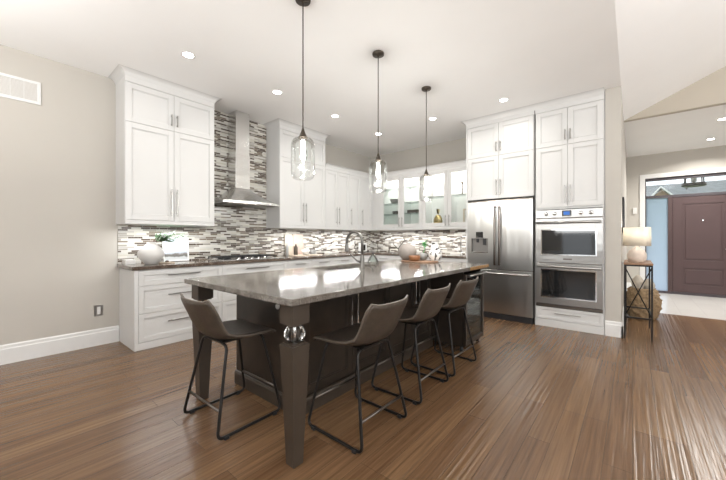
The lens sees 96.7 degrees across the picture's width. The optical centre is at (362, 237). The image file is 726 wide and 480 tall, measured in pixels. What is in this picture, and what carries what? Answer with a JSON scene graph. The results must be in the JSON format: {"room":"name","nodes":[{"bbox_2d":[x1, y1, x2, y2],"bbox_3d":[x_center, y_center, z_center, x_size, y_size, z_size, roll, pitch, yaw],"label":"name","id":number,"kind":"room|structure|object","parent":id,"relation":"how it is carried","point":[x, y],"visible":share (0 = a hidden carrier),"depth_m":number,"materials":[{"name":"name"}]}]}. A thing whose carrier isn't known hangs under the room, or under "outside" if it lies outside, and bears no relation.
{"room":"kitchen","nodes":[
{"label":"kitchen","id":0,"kind":"room"},
{"bbox_2d":[0,44,369,344],"bbox_3d":[-3.015,-0.320,3.824,0.128,3.110,10.000,0,0,40],"label":"wall","id":1,"kind":"structure","parent":0,"point":[59,229],"depth_m":3.55,"materials":[{"name":"paint"}]},
{"bbox_2d":[0,72,40,104],"bbox_3d":[-3.505,-1.486,3.142,0.012,0.233,0.524,0,0,40],"label":"air vent","id":2,"kind":"object","parent":1,"relation":"in","point":[11,87],"visible":1,"depth_m":3.23,"materials":[{"name":"paint"}]},
{"bbox_2d":[0,325,118,364],"bbox_3d":[-4.541,1.140,1.897,0.018,0.190,5.085,0,0,40],"label":"baseboard","id":3,"kind":"structure","parent":1,"relation":"attached to","point":[36,348],"depth_m":3.42,"materials":[{"name":"paint"}]},
{"bbox_2d":[94,305,102,316],"bbox_3d":[-3.035,0.838,3.705,0.010,0.125,0.082,0,0,40],"label":"wall outlet","id":4,"kind":"object","parent":1,"relation":"attached to","point":[98,309],"visible":1,"depth_m":3.70,"materials":[{"name":"silver"}]},
{"bbox_2d":[108,64,221,226],"bbox_3d":[-2.441,-1.008,4.068,0.454,1.731,1.150,0,0,40],"label":"upper cabinet","id":5,"kind":"object","parent":1,"relation":"attached to","point":[165,128],"depth_m":3.88,"materials":[{"name":"paint"}]},
{"bbox_2d":[214,110,279,207],"bbox_3d":[-1.749,-1.175,4.826,0.527,1.399,0.904,0,0,40],"label":"range hood","id":6,"kind":"object","parent":1,"relation":"attached to","point":[238,193],"visible":0.98,"depth_m":4.79,"materials":[{"name":"silver metal"}]},
{"bbox_2d":[263,118,330,228],"bbox_3d":[-1.126,-1.014,5.641,0.454,1.719,1.150,0,0,40],"label":"upper cabinet","id":7,"kind":"object","parent":1,"relation":"attached to","point":[302,203],"visible":0.84,"depth_m":5.38,"materials":[{"name":"paint"}]},
{"bbox_2d":[317,163,349,229],"bbox_3d":[-0.606,-0.760,6.285,0.424,1.210,0.654,0,0,40],"label":"upper cabinet","id":8,"kind":"object","parent":1,"relation":"attached to","point":[336,177],"visible":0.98,"depth_m":6.15,"materials":[{"name":"paint"}]},
{"bbox_2d":[349,169,361,229],"bbox_3d":[-0.287,-0.760,6.667,0.424,1.210,0.339,0,0,40],"label":"upper cabinet","id":9,"kind":"object","parent":1,"relation":"attached to","point":[354,175],"visible":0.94,"depth_m":6.56,"materials":[{"name":"paint"}]},
{"bbox_2d":[360,172,374,230],"bbox_3d":[0.078,-0.760,7.104,0.424,1.210,0.798,0,0,40],"label":"upper cabinet","id":10,"kind":"object","parent":1,"relation":"attached to","point":[365,193],"visible":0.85,"depth_m":6.83,"materials":[{"name":"paint"}]},
{"bbox_2d":[0,293,725,479],"bbox_3d":[3.277,1.265,2.213,11.810,0.060,15.600,0,0,40],"label":"floor","id":11,"kind":"structure","parent":0,"point":[536,402],"depth_m":2.24,"materials":[{"name":"brown wood"}]},
{"bbox_2d":[119,265,221,351],"bbox_3d":[-2.368,0.795,4.032,0.611,0.879,0.971,0,0,40],"label":"base cabinet","id":12,"kind":"object","parent":11,"relation":"on","point":[152,312],"visible":0.77,"depth_m":3.70,"materials":[{"name":"paint"}]},
{"bbox_2d":[180,293,280,440],"bbox_3d":[-0.932,0.805,2.236,0.494,0.860,0.534,0,0,39],"label":"bar stool","id":13,"kind":"object","parent":11,"relation":"on","point":[204,316],"visible":1,"depth_m":2.10,"materials":[{"name":"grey leather"}]},
{"bbox_2d":[222,261,286,321],"bbox_3d":[-1.723,0.795,4.804,0.611,0.879,1.040,0,0,40],"label":"base cabinet","id":14,"kind":"object","parent":11,"relation":"on","point":[229,301],"visible":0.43,"depth_m":4.38,"materials":[{"name":"paint"}]},
{"bbox_2d":[287,258,332,268],"bbox_3d":[-1.069,0.795,5.586,0.611,0.879,1.000,0,0,40],"label":"base cabinet","id":15,"kind":"object","parent":11,"relation":"on","point":[291,264],"visible":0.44,"depth_m":5.37,"materials":[{"name":"paint"}]},
{"bbox_2d":[192,279,432,468],"bbox_3d":[0.057,0.793,3.170,1.256,0.884,2.823,0,0,40],"label":"kitchen island","id":16,"kind":"object","parent":11,"relation":"on","point":[295,357],"visible":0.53,"depth_m":2.46,"materials":[{"name":"brown wood"}]},
{"bbox_2d":[184,259,488,306],"bbox_3d":[0.064,0.333,3.167,1.326,0.036,2.901,0,0,40],"label":"island countertop","id":17,"kind":"structure","parent":16,"relation":"on","point":[297,286],"depth_m":2.43,"materials":[{"name":"stone"}]},
{"bbox_2d":[329,267,357,269],"bbox_3d":[-0.191,0.463,3.497,0.364,0.224,0.784,0,0,40],"label":"sink","id":18,"kind":"object","parent":17,"relation":"in","point":[348,267],"visible":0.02,"depth_m":3.72,"materials":[{"name":"silver metal"}]},
{"bbox_2d":[345,231,364,268],"bbox_3d":[-0.099,0.121,3.346,0.250,0.388,0.097,0,0,32],"label":"kitchen faucet","id":19,"kind":"object","parent":17,"relation":"on","point":[362,266],"visible":0.99,"depth_m":3.31,"materials":[{"name":"metal"}]},
{"bbox_2d":[368,252,377,261],"bbox_3d":[0.129,0.253,4.168,0.140,0.124,0.140,0,0,40],"label":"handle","id":20,"kind":"object","parent":17,"relation":"on","point":[375,257],"visible":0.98,"depth_m":4.20,"materials":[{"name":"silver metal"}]},
{"bbox_2d":[401,260,437,262],"bbox_3d":[0.733,0.307,4.197,0.512,0.016,0.348,0,0,40],"label":"wooden board","id":21,"kind":"object","parent":17,"relation":"on","point":[420,261],"visible":0.76,"depth_m":4.04,"materials":[{"name":"brown wood"}]},
{"bbox_2d":[398,244,416,259],"bbox_3d":[0.597,0.191,4.324,0.244,0.218,0.244,0,0,40],"label":"vase","id":22,"kind":"object","parent":21,"relation":"on","point":[405,250],"visible":0.92,"depth_m":4.24,"materials":[{"name":"white ceramic"}]},
{"bbox_2d":[409,255,419,260],"bbox_3d":[0.660,0.266,4.141,0.148,0.068,0.148,0,0,40],"label":"wooden bowl","id":23,"kind":"object","parent":21,"relation":"on","point":[411,257],"visible":0.95,"depth_m":4.08,"materials":[{"name":"orange wood"}]},
{"bbox_2d":[419,253,426,260],"bbox_3d":[0.792,0.251,4.245,0.106,0.097,0.106,0,0,40],"label":"stone ball","id":24,"kind":"object","parent":21,"relation":"on","point":[423,256],"visible":0.91,"depth_m":4.21,"materials":[{"name":"white stone"}]},
{"bbox_2d":[429,242,441,260],"bbox_3d":[0.934,0.177,4.173,0.170,0.245,0.170,0,0,40],"label":"patterned vase","id":25,"kind":"object","parent":21,"relation":"on","point":[435,254],"visible":0.99,"depth_m":4.12,"materials":[{"name":"ceramic"}]},
{"bbox_2d":[333,255,373,264],"bbox_3d":[-0.171,0.795,6.660,0.611,0.879,1.799,0,0,40],"label":"base cabinet","id":26,"kind":"object","parent":11,"relation":"on","point":[336,260],"visible":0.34,"depth_m":6.13,"materials":[{"name":"paint"}]},
{"bbox_2d":[117,251,465,270],"bbox_3d":[-0.367,0.335,4.841,2.628,0.040,4.826,0,0,40],"label":"countertop","id":27,"kind":"structure","parent":26,"relation":"on","point":[191,263],"depth_m":4.44,"materials":[{"name":"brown stone"}]},
{"bbox_2d":[122,259,135,264],"bbox_3d":[-2.768,0.287,3.814,0.140,0.055,0.100,0,0,40],"label":"box","id":28,"kind":"object","parent":27,"relation":"on","point":[125,261],"visible":0.98,"depth_m":3.78,"materials":[{"name":"white"}]},
{"bbox_2d":[137,242,164,263],"bbox_3d":[-2.522,0.184,3.843,0.276,0.262,0.276,0,0,40],"label":"round vase","id":29,"kind":"object","parent":27,"relation":"on","point":[150,253],"visible":0.98,"depth_m":3.76,"materials":[{"name":"white ceramic"}]},
{"bbox_2d":[153,231,185,243],"bbox_3d":[-2.382,0.069,4.026,0.270,0.333,0.465,0,0,40],"label":"branches","id":30,"kind":"object","parent":29,"relation":"in","point":[160,235],"visible":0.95,"depth_m":3.95,"materials":[{"name":"green plant"}]},
{"bbox_2d":[162,237,188,261],"bbox_3d":[-2.474,0.152,4.269,0.052,0.322,0.315,0,0,40],"label":"framed print","id":31,"kind":"object","parent":27,"relation":"on","point":[178,250],"visible":0.76,"depth_m":4.27,"materials":[{"name":"paint"}]},
{"bbox_2d":[206,254,279,260],"bbox_3d":[-1.754,0.291,4.777,0.500,0.048,0.900,0,0,40],"label":"gas cooktop","id":32,"kind":"object","parent":27,"relation":"in","point":[251,256],"visible":1,"depth_m":4.63,"materials":[{"name":"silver metal"}]},
{"bbox_2d":[285,243,288,255],"bbox_3d":[-1.304,0.203,5.549,0.055,0.225,0.056,0,0,40],"label":"oil bottle","id":33,"kind":"object","parent":27,"relation":"on","point":[287,246],"visible":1,"depth_m":5.54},
{"bbox_2d":[284,235,293,254],"bbox_3d":[-1.308,0.131,5.702,0.051,0.369,0.170,0,0,40],"label":"cutting board","id":34,"kind":"object","parent":27,"relation":"on","point":[288,239],"visible":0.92,"depth_m":5.71,"materials":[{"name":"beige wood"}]},
{"bbox_2d":[292,234,303,254],"bbox_3d":[-1.177,0.129,5.866,0.052,0.374,0.230,0,0,40],"label":"cutting board","id":35,"kind":"object","parent":27,"relation":"on","point":[297,238],"visible":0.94,"depth_m":5.87,"materials":[{"name":"beige wood"}]},
{"bbox_2d":[289,254,321,255],"bbox_3d":[-1.022,0.309,5.762,0.240,0.012,0.590,0,0,40],"label":"serving tray","id":36,"kind":"object","parent":27,"relation":"on","point":[299,254],"visible":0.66,"depth_m":5.66,"materials":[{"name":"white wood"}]},
{"bbox_2d":[294,244,297,254],"bbox_3d":[-1.169,0.208,5.618,0.068,0.190,0.068,0,0,40],"label":"bottle","id":37,"kind":"object","parent":36,"relation":"on","point":[295,246],"visible":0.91,"depth_m":5.59,"materials":[{"name":"brown glass"}]},
{"bbox_2d":[301,250,309,254],"bbox_3d":[-1.025,0.261,5.758,0.150,0.085,0.150,0,0,40],"label":"bowl","id":38,"kind":"object","parent":36,"relation":"on","point":[305,252],"visible":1,"depth_m":5.71,"materials":[{"name":"ceramic"}]},
{"bbox_2d":[386,237,405,252],"bbox_3d":[0.699,0.154,6.611,0.491,0.323,0.100,0,0,40],"label":"sculpture","id":39,"kind":"object","parent":27,"relation":"on","point":[403,237],"visible":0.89,"depth_m":6.64,"materials":[{"name":"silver metal"}]},
{"bbox_2d":[452,237,462,254],"bbox_3d":[1.738,0.148,5.958,0.195,0.334,0.059,0,0,10],"label":"bar faucet","id":40,"kind":"object","parent":27,"relation":"on","point":[457,237],"visible":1,"depth_m":5.95,"materials":[{"name":"silver metal"}]},
{"bbox_2d":[308,295,407,453],"bbox_3d":[-0.006,0.805,2.123,0.534,0.860,0.494,0,0,40],"label":"bar stool","id":41,"kind":"object","parent":11,"relation":"on","point":[378,322],"visible":1,"depth_m":1.98,"materials":[{"name":"leather"}]},
{"bbox_2d":[374,255,400,260],"bbox_3d":[0.801,0.795,6.608,1.049,0.879,0.631,0,0,40],"label":"base cabinet","id":42,"kind":"object","parent":11,"relation":"on","point":[379,257],"visible":0.14,"depth_m":6.53,"materials":[{"name":"paint"}]},
{"bbox_2d":[371,283,450,404],"bbox_3d":[0.421,0.805,2.666,0.534,0.860,0.494,0,0,39],"label":"bar stool","id":43,"kind":"object","parent":11,"relation":"on","point":[432,301],"visible":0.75,"depth_m":2.51,"materials":[{"name":"leather"}]},
{"bbox_2d":[410,276,478,376],"bbox_3d":[0.815,0.805,3.137,0.535,0.860,0.494,0,0,42],"label":"bar stool","id":44,"kind":"object","parent":11,"relation":"on","point":[463,291],"visible":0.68,"depth_m":2.97,"materials":[{"name":"leather"}]},
{"bbox_2d":[426,257,465,262],"bbox_3d":[1.597,0.795,5.943,1.027,0.879,0.631,0,0,40],"label":"base cabinet","id":45,"kind":"object","parent":11,"relation":"on","point":[460,260],"visible":0.07,"depth_m":5.62,"materials":[{"name":"paint"}]},
{"bbox_2d":[430,269,486,351],"bbox_3d":[1.062,0.794,3.822,0.636,0.882,0.526,0,0,40],"label":"wine cooler","id":46,"kind":"object","parent":11,"relation":"on","point":[474,308],"visible":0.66,"depth_m":3.60,"materials":[{"name":"black glass"}]},
{"bbox_2d":[460,104,535,262],"bbox_3d":[2.262,-0.320,5.215,1.070,3.109,0.894,0,0,40],"label":"tall cabinet","id":47,"kind":"object","parent":11,"relation":"on","point":[500,145],"visible":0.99,"depth_m":4.88,"materials":[{"name":"paint"}]},
{"bbox_2d":[468,197,535,324],"bbox_3d":[2.283,0.330,5.166,0.949,1.810,0.884,0,0,40],"label":"refrigerator","id":48,"kind":"object","parent":11,"relation":"on","point":[500,232],"visible":0.9,"depth_m":4.81,"materials":[{"name":"metal"}]},
{"bbox_2d":[533,87,604,334],"bbox_3d":[2.979,-0.320,4.615,0.800,3.109,0.894,0,0,40],"label":"tall cabinet","id":49,"kind":"object","parent":11,"relation":"on","point":[570,130],"visible":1,"depth_m":4.30,"materials":[{"name":"paint"}]},
{"bbox_2d":[536,208,602,313],"bbox_3d":[2.972,0.291,4.600,0.762,1.343,0.869,0,0,40],"label":"double wall oven","id":50,"kind":"object","parent":49,"relation":"in","point":[569,242],"visible":1,"depth_m":4.29,"materials":[{"name":"metal"}]},
{"bbox_2d":[624,259,652,341],"bbox_3d":[3.577,0.772,4.201,0.275,0.925,0.789,0,0,40],"label":"side table","id":51,"kind":"object","parent":11,"relation":"on","point":[647,263],"visible":0.98,"depth_m":3.96,"materials":[{"name":"brown wood"}]},
{"bbox_2d":[623,227,650,261],"bbox_3d":[3.494,0.090,4.117,0.276,0.440,0.276,0,0,40],"label":"table lamp","id":52,"kind":"object","parent":51,"relation":"on","point":[632,236],"visible":0.97,"depth_m":4.04,"materials":[{"name":"beige fabric"}]},
{"bbox_2d":[627,286,662,319],"bbox_3d":[4.322,1.003,4.988,0.462,0.460,0.461,0,0,40],"label":"wicker basket","id":53,"kind":"object","parent":11,"relation":"on","point":[631,292],"visible":0.74,"depth_m":4.85,"materials":[{"name":"brown wicker"}]},
{"bbox_2d":[631,275,654,288],"bbox_3d":[4.332,0.740,4.990,0.284,0.330,0.256,0,0,40],"label":"folded throw","id":54,"kind":"object","parent":53,"relation":"in","point":[637,280],"visible":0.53,"depth_m":4.93,"materials":[{"name":"fabric"}]},
{"bbox_2d":[0,0,725,156],"bbox_3d":[1.685,-2.754,0.324,11.830,1.758,10.660,0,0,40],"label":"ceiling","id":55,"kind":"structure","parent":0,"point":[472,55],"depth_m":3.30,"materials":[{"name":"paint"}]},
{"bbox_2d":[181,51,195,58],"bbox_3d":[-1.794,-1.873,3.311,0.136,0.004,0.136,0,0,40],"label":"recessed light","id":56,"kind":"object","parent":55,"relation":"in","point":[186,54],"visible":1,"depth_m":3.31,"materials":[{"name":"paint"}]},
{"bbox_2d":[272,90,282,94],"bbox_3d":[-1.106,-1.873,4.157,0.136,0.004,0.136,0,0,40],"label":"recessed light","id":57,"kind":"object","parent":55,"relation":"in","point":[278,92],"visible":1,"depth_m":4.16,"materials":[{"name":"white"}]},
{"bbox_2d":[291,0,314,180],"bbox_3d":[-0.471,-1.165,2.531,0.184,1.417,0.184,0,0,-29],"label":"pendant light","id":58,"kind":"object","parent":55,"relation":"hanging from","point":[302,137],"visible":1,"depth_m":2.53,"materials":[{"name":"clear glass"}]},
{"bbox_2d":[369,50,386,193],"bbox_3d":[0.155,-1.165,3.279,0.184,1.417,0.184,0,0,-29],"label":"pendant light","id":59,"kind":"object","parent":55,"relation":"hanging from","point":[378,54],"visible":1,"depth_m":3.28,"materials":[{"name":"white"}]},
{"bbox_2d":[375,152,381,162],"bbox_3d":[0.155,-0.812,3.279,0.068,0.105,0.068,0,0,40],"label":"socket","id":60,"kind":"object","parent":59,"relation":"attached to","point":[378,160],"depth_m":3.26,"materials":[{"name":"brown metal"}]},
{"bbox_2d":[419,86,433,201],"bbox_3d":[0.793,-1.165,4.043,0.184,1.417,0.184,0,0,-29],"label":"pendant light","id":61,"kind":"object","parent":55,"relation":"hanging from","point":[426,89],"visible":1,"depth_m":4.04,"materials":[{"name":"white"}]},
{"bbox_2d":[498,98,508,101],"bbox_3d":[1.915,-1.873,4.395,0.136,0.004,0.136,0,0,40],"label":"recessed light","id":62,"kind":"object","parent":55,"relation":"in","point":[501,99],"visible":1,"depth_m":4.38,"materials":[{"name":"white"}]},
{"bbox_2d":[358,243,368,251],"bbox_3d":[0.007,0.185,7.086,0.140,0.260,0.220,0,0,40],"label":"wall outlet","id":63,"kind":"object","parent":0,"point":[359,244],"visible":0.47,"depth_m":7.04,"materials":[{"name":"white plastic"}]},
{"bbox_2d":[370,138,465,253],"bbox_3d":[1.903,-0.320,6.159,4.438,3.110,0.108,0,0,40],"label":"wall","id":64,"kind":"structure","parent":0,"point":[445,238],"depth_m":6.66,"materials":[{"name":"tile"}]},
{"bbox_2d":[372,167,421,230],"bbox_3d":[0.781,-0.754,6.760,1.222,1.222,0.424,0,0,40],"label":"upper cabinet","id":65,"kind":"object","parent":64,"relation":"attached to","point":[402,185],"depth_m":6.78,"materials":[{"name":"paint"}]},
{"bbox_2d":[387,187,397,190],"bbox_3d":[0.622,-1.031,6.940,0.711,0.008,0.326,0,0,40],"label":"glass shelf","id":66,"kind":"object","parent":65,"relation":"attached to","point":[389,189],"depth_m":6.94,"materials":[{"name":"glass"}]},
{"bbox_2d":[390,199,397,202],"bbox_3d":[0.671,-0.765,6.882,0.210,0.100,0.210,0,0,40],"label":"bowl","id":67,"kind":"object","parent":65,"relation":"on","point":[391,200],"visible":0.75,"depth_m":6.81,"materials":[{"name":"grey ceramic"}]},
{"bbox_2d":[405,185,418,188],"bbox_3d":[1.084,-1.031,6.554,0.457,0.008,0.326,0,0,40],"label":"glass shelf","id":68,"kind":"object","parent":65,"relation":"attached to","point":[414,186],"depth_m":6.67,"materials":[{"name":"glass"}]},
{"bbox_2d":[407,209,418,212],"bbox_3d":[1.045,-0.530,6.582,0.240,0.070,0.160,0,0,40],"label":"box","id":69,"kind":"object","parent":65,"relation":"on","point":[415,210],"visible":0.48,"depth_m":6.50,"materials":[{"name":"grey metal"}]},
{"bbox_2d":[422,159,465,229],"bbox_3d":[1.654,-0.754,6.030,1.053,1.222,0.424,0,0,40],"label":"upper cabinet","id":70,"kind":"object","parent":64,"relation":"attached to","point":[448,177],"depth_m":6.11,"materials":[{"name":"paint"}]},
{"bbox_2d":[434,209,442,222],"bbox_3d":[1.449,-0.380,6.231,0.176,0.368,0.176,0,0,40],"label":"ornament","id":71,"kind":"object","parent":70,"relation":"in","point":[438,219],"visible":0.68,"depth_m":6.17,"materials":[{"name":"gold metal"}]},
{"bbox_2d":[452,193,465,196],"bbox_3d":[1.875,-0.781,5.892,0.501,0.008,0.326,0,0,40],"label":"glass shelf","id":72,"kind":"object","parent":70,"relation":"attached to","point":[453,195],"depth_m":6.02,"materials":[{"name":"glass"}]},
{"bbox_2d":[463,209,465,221],"bbox_3d":[1.964,-0.366,5.918,0.260,0.340,0.020,0,0,40],"label":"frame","id":73,"kind":"object","parent":70,"relation":"in","point":[464,210],"visible":0.16,"depth_m":5.98,"materials":[{"name":"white wood"}]},
{"bbox_2d":[605,86,626,321],"bbox_3d":[4.617,-0.320,5.818,0.160,3.110,4.650,0,0,40],"label":"wall","id":74,"kind":"structure","parent":0,"point":[615,144],"depth_m":4.04,"materials":[{"name":"paint"}]},
{"bbox_2d":[605,320,622,337],"bbox_3d":[3.127,1.140,4.021,0.176,0.190,0.018,0,0,40],"label":"baseboard","id":75,"kind":"structure","parent":74,"relation":"attached to","point":[612,328],"depth_m":4.02,"materials":[{"name":"paint"}]},
{"bbox_2d":[622,197,624,232],"bbox_3d":[3.613,-0.305,4.474,0.022,0.480,0.400,0,0,40],"label":"wall picture","id":76,"kind":"object","parent":74,"relation":"attached to","point":[623,198],"visible":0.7,"depth_m":4.33,"materials":[{"name":"black plastic"}]},
{"bbox_2d":[621,284,627,337],"bbox_3d":[4.679,1.140,5.754,0.018,0.190,4.668,0,0,40],"label":"baseboard","id":77,"kind":"structure","parent":74,"relation":"attached to","point":[622,320],"depth_m":4.17,"materials":[{"name":"paint"}]},
{"bbox_2d":[624,104,725,156],"bbox_3d":[6.528,-1.925,5.367,3.670,0.100,3.090,0,0,40],"label":"ceiling","id":78,"kind":"structure","parent":0,"point":[688,130],"depth_m":5.76,"materials":[{"name":"paint"}]},
{"bbox_2d":[624,66,725,121],"bbox_3d":[6.947,-2.694,2.938,7.110,1.638,0.100,0,0,40],"label":"wall","id":79,"kind":"structure","parent":0,"point":[710,91],"depth_m":4.67,"materials":[{"name":"paint"}]},
{"bbox_2d":[627,145,725,282],"bbox_3d":[7.561,-0.320,6.478,3.510,3.110,0.140,0,0,40],"label":"wall","id":80,"kind":"structure","parent":0,"point":[710,157],"depth_m":7.20,"materials":[{"name":"paint"}]},
{"bbox_2d":[640,167,725,279],"bbox_3d":[7.174,-0.098,6.698,2.175,2.665,0.020,0,0,40],"label":"trim","id":81,"kind":"structure","parent":80,"relation":"attached to","point":[722,169],"depth_m":7.29,"materials":[{"name":"paint"}]},
{"bbox_2d":[645,172,725,297],"bbox_3d":[7.203,-0.050,6.732,1.985,2.570,0.131,0,0,40],"label":"door","id":82,"kind":"structure","parent":80,"relation":"in","point":[687,250],"depth_m":6.93,"materials":[{"name":"paint"}]},
{"bbox_3d":[7.845,-1.675,7.512,4.800,0.100,1.810,0,0,40],"label":"ceiling","id":83,"kind":"structure","parent":0,"visible":0},
{"bbox_2d":[681,177,706,187],"bbox_3d":[7.771,-1.415,7.580,0.420,0.421,0.420,0,0,40],"label":"lantern","id":84,"kind":"object","parent":83,"relation":"hanging from","point":[694,183],"visible":0.73,"depth_m":7.53,"materials":[{"name":"black metal"}]},
{"label":"outside","id":85,"kind":"structure","parent":0,"visible":0},
{"bbox_3d":[22.964,1.635,27.465,80.000,0.200,48.400,0,0,40],"label":"ground","id":86,"kind":"structure","parent":85,"visible":0},
{"bbox_2d":[646,180,725,195],"bbox_3d":[26.731,-1.290,21.447,19.500,5.650,10.000,0,0,40],"label":"neighbouring house","id":87,"kind":"structure","parent":86,"relation":"on","point":[719,185],"depth_m":22.41,"materials":[{"name":"beige"}]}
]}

